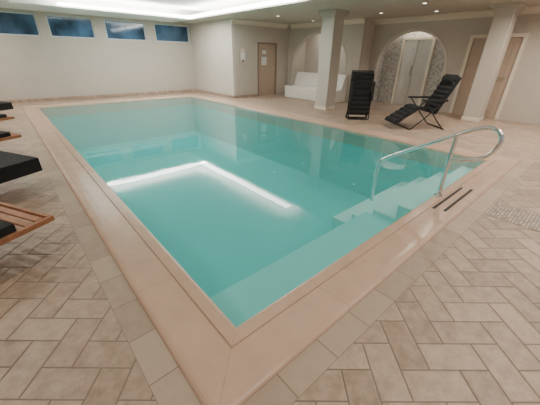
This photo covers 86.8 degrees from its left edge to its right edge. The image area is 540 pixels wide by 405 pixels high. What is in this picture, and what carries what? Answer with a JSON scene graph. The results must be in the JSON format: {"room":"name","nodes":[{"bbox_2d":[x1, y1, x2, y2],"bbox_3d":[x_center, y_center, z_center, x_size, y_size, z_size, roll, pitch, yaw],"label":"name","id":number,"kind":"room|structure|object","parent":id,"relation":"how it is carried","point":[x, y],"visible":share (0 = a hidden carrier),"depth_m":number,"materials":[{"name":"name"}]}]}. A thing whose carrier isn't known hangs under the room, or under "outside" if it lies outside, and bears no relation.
{"room":"indoor swimming pool","nodes":[
{"label":"indoor swimming pool","id":0,"kind":"room"},
{"bbox_2d":[0,8,195,100],"bbox_3d":[-6.687,-4.847,9.263,9.250,2.800,0.200,-21,34,-36],"label":"wall","id":1,"kind":"structure","parent":0,"point":[43,66],"depth_m":9.67,"materials":[{"name":"paint"}]},
{"bbox_2d":[0,11,40,35],"bbox_3d":[-7.630,-5.107,8.127,1.638,0.588,0.050,-21,34,-36],"label":"window","id":2,"kind":"structure","parent":1,"relation":"in","point":[11,23],"depth_m":8.34,"materials":[{"name":"blue glass"}]},
{"bbox_2d":[45,14,95,38],"bbox_3d":[-6.346,-5.601,9.134,1.248,0.588,0.050,-21,34,-36],"label":"window","id":3,"kind":"structure","parent":1,"relation":"in","point":[59,26],"depth_m":9.11,"materials":[{"name":"blue glass"}]},
{"bbox_2d":[103,19,146,40],"bbox_3d":[-5.103,-6.079,10.109,1.348,0.588,0.050,-21,34,-36],"label":"window","id":4,"kind":"structure","parent":1,"relation":"in","point":[115,29],"depth_m":10.08,"materials":[{"name":"blue glass"}]},
{"bbox_2d":[3,89,257,102],"bbox_3d":[-5.302,-3.240,9.140,10.260,0.089,2.914,-21,34,-36],"label":"baseboard","id":5,"kind":"structure","parent":1,"relation":"attached to","point":[187,90],"depth_m":10.59,"materials":[{"name":"beige tile"}]},
{"bbox_2d":[154,23,189,42],"bbox_3d":[-3.812,-6.576,11.122,1.378,0.588,0.050,-21,34,-36],"label":"window","id":6,"kind":"structure","parent":1,"relation":"in","point":[163,32],"depth_m":11.10,"materials":[{"name":"blue glass"}]},
{"bbox_2d":[190,18,236,95],"bbox_3d":[-2.215,-5.586,10.961,0.120,2.700,2.899,-21,34,-36],"label":"wall","id":7,"kind":"structure","parent":0,"point":[213,42],"depth_m":10.74,"materials":[{"name":"paint"}]},
{"bbox_2d":[239,47,245,62],"bbox_3d":[-0.973,-5.247,10.153,0.262,0.493,0.049,-21,34,-36],"label":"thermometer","id":8,"kind":"object","parent":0,"point":[242,52],"depth_m":10.15,"materials":[{"name":"white plastic"}]},
{"bbox_2d":[234,24,288,94],"bbox_3d":[0.205,-5.677,11.217,3.879,2.700,0.120,-21,34,-36],"label":"wall","id":9,"kind":"structure","parent":0,"point":[246,36],"depth_m":10.61,"materials":[{"name":"white paint"}]},
{"bbox_2d":[231,18,288,28],"bbox_3d":[-0.287,-6.369,10.184,2.560,0.140,0.120,-21,34,-36],"label":"trim","id":10,"kind":"structure","parent":9,"relation":"attached to","point":[233,20],"depth_m":10.08,"materials":[{"name":"white paint"}]},
{"bbox_2d":[257,42,276,95],"bbox_3d":[-0.135,-5.163,11.123,0.958,1.856,0.120,-21,34,-36],"label":"door","id":11,"kind":"structure","parent":9,"relation":"in","point":[267,52],"depth_m":11.11,"materials":[{"name":"wood"}]},
{"bbox_2d":[0,91,539,404],"bbox_3d":[-0.113,-1.634,6.266,13.750,0.001,14.700,-21,34,-36],"label":"floor","id":12,"kind":"structure","parent":0,"point":[457,322],"depth_m":1.74,"materials":[{"name":"tile"}]},
{"bbox_2d":[0,101,13,110],"bbox_3d":[-6.648,-1.982,5.895,0.656,0.765,1.962,11,29,18],"label":"lounge chair","id":13,"kind":"object","parent":12,"relation":"on","point":[3,105],"visible":1,"depth_m":6.56,"materials":[{"name":"black fabric"}]},
{"bbox_2d":[0,114,14,120],"bbox_3d":[-5.562,-1.370,4.735,0.640,0.764,1.950,11,29,18],"label":"wooden sunbed","id":14,"kind":"object","parent":12,"relation":"on","point":[2,116],"visible":1,"depth_m":5.37,"materials":[{"name":"brown wood"}]},
{"bbox_2d":[0,131,21,141],"bbox_3d":[-4.391,-0.745,3.549,0.640,0.764,1.950,11,29,18],"label":"wooden sunbed","id":15,"kind":"object","parent":12,"relation":"on","point":[4,135],"visible":1,"depth_m":4.17,"materials":[{"name":"brown wood"}]},
{"bbox_2d":[0,151,42,201],"bbox_3d":[-3.220,-0.157,2.437,0.656,0.765,1.962,11,29,18],"label":"lounge chair","id":16,"kind":"object","parent":12,"relation":"on","point":[13,166],"visible":0.99,"depth_m":3.06,"materials":[{"name":"black fabric"}]},
{"bbox_2d":[0,202,54,245],"bbox_3d":[-2.287,0.380,1.417,0.640,0.764,1.950,11,29,18],"label":"wooden sunbed","id":17,"kind":"object","parent":12,"relation":"on","point":[9,231],"visible":1,"depth_m":2.10,"materials":[{"name":"brown wood"}]},
{"bbox_2d":[22,94,519,404],"bbox_3d":[-1.629,-1.106,6.639,5.502,1.377,10.522,-21,34,-36],"label":"swimming pool","id":18,"kind":"object","parent":12,"relation":"in","point":[243,233],"visible":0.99,"depth_m":4.68,"materials":[{"name":"liquid"}]},
{"bbox_2d":[370,126,503,200],"bbox_3d":[1.799,-0.361,3.311,0.090,1.201,1.208,-21,34,-36],"label":"pool handrail","id":19,"kind":"object","parent":18,"relation":"on","point":[497,130],"visible":1,"depth_m":3.04,"materials":[{"name":"silver metal"}]},
{"bbox_2d":[285,72,347,102],"bbox_3d":[1.621,-4.261,10.496,0.798,0.871,2.300,-21,34,-36],"label":"tiled bench","id":20,"kind":"object","parent":12,"relation":"on","point":[305,84],"visible":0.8,"depth_m":10.58,"materials":[{"name":"tile"}]},
{"bbox_2d":[314,9,349,109],"bbox_3d":[1.682,-3.974,8.155,0.600,2.497,0.600,-21,34,-36],"label":"column","id":21,"kind":"structure","parent":12,"relation":"on","point":[332,19],"depth_m":7.95,"materials":[{"name":"paint"}]},
{"bbox_2d":[345,70,375,119],"bbox_3d":[2.244,-2.663,7.107,0.560,1.132,0.304,1,27,0],"label":"lounge chair","id":22,"kind":"object","parent":12,"relation":"on","point":[361,95],"visible":1,"depth_m":7.00,"materials":[{"name":"black fabric"}]},
{"bbox_2d":[384,74,461,129],"bbox_3d":[3.338,-2.241,6.334,1.243,1.116,0.662,-1,27,-3],"label":"lounge chair","id":23,"kind":"object","parent":12,"relation":"on","point":[448,83],"visible":1,"depth_m":6.25,"materials":[{"name":"black fabric"}]},
{"bbox_2d":[461,2,527,121],"bbox_3d":[5.267,-3.255,6.865,0.550,2.497,0.550,-21,34,-36],"label":"column","id":24,"kind":"structure","parent":12,"relation":"on","point":[505,17],"depth_m":6.66,"materials":[{"name":"paint"}]},
{"bbox_2d":[486,202,539,231],"bbox_3d":[2.595,0.185,2.793,0.430,0.003,0.730,-21,34,-36],"label":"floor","id":25,"kind":"structure","parent":12,"relation":"on","point":[527,219],"depth_m":2.89,"materials":[{"name":"beige tile"}]},
{"bbox_2d":[0,0,539,24],"bbox_3d":[-0.091,-3.993,5.081,13.750,0.280,14.750,-21,34,-36],"label":"ceiling","id":26,"kind":"structure","parent":0,"point":[299,11],"depth_m":8.06,"materials":[{"name":"paint"}]},
{"bbox_2d":[57,0,296,17],"bbox_3d":[-2.431,-4.842,6.886,3.850,0.040,5.230,-21,34,-36],"label":"tubes","id":27,"kind":"object","parent":26,"relation":"attached to","point":[273,1],"visible":1,"depth_m":7.94,"materials":[{"name":"white"}]},
{"bbox_2d":[287,18,367,101],"bbox_3d":[1.873,-5.270,10.475,0.120,2.700,3.349,-21,34,-36],"label":"wall","id":28,"kind":"structure","parent":0,"point":[353,37],"depth_m":9.60,"materials":[{"name":"paint"}]},
{"bbox_2d":[291,31,346,85],"bbox_3d":[1.751,-5.071,10.609,0.019,2.220,2.590,-21,34,-36],"label":"trim","id":29,"kind":"structure","parent":28,"relation":"attached to","point":[318,32],"depth_m":10.44,"materials":[{"name":"paint"}]},
{"bbox_2d":[295,34,344,78],"bbox_3d":[2.129,-5.355,10.870,0.779,2.500,2.900,-21,34,-36],"label":"niche","id":30,"kind":"object","parent":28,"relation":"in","point":[307,60],"visible":0.09,"depth_m":11.60,"materials":[{"name":"paint"}]},
{"bbox_2d":[360,18,374,69],"bbox_3d":[3.207,-4.807,9.612,0.599,2.700,0.120,-21,34,-36],"label":"wall","id":31,"kind":"structure","parent":0,"point":[370,27],"depth_m":9.33,"materials":[{"name":"paint"}]},
{"bbox_2d":[373,32,444,106],"bbox_3d":[4.521,-4.371,9.023,0.429,2.500,2.400,-21,34,-36],"label":"wall","id":32,"kind":"structure","parent":0,"point":[388,64],"depth_m":9.47,"materials":[{"name":"grey tile"}]},
{"bbox_2d":[390,36,436,105],"bbox_3d":[4.562,-4.167,9.171,0.090,1.997,1.000,-21,34,-36],"label":"door","id":33,"kind":"structure","parent":32,"relation":"in","point":[416,54],"depth_m":9.11,"materials":[{"name":"frosted glass"},{"name":"cream painted wood"}]},
{"bbox_2d":[368,13,539,124],"bbox_3d":[6.206,-3.370,6.899,0.120,2.700,8.450,-21,34,-36],"label":"wall","id":34,"kind":"structure","parent":0,"point":[521,104],"depth_m":7.34,"materials":[{"name":"paint"}]},
{"bbox_2d":[371,29,447,89],"bbox_3d":[4.258,-4.133,8.889,0.019,2.190,2.240,-21,34,-36],"label":"trim","id":35,"kind":"structure","parent":34,"relation":"attached to","point":[437,37],"depth_m":8.26,"materials":[{"name":"paint"}]},
{"bbox_2d":[290,5,539,28],"bbox_3d":[4.849,-4.773,7.228,0.720,0.140,11.660,-21,34,-36],"label":"trim","id":36,"kind":"structure","parent":34,"relation":"attached to","point":[530,9],"depth_m":8.05,"materials":[{"name":"white paint"}]},
{"bbox_2d":[449,33,529,118],"bbox_3d":[5.677,-3.303,7.538,0.120,1.977,1.210,-21,34,-36],"label":"door","id":37,"kind":"structure","parent":34,"relation":"in","point":[517,42],"depth_m":7.49,"materials":[{"name":"brown wood"}]}
]}

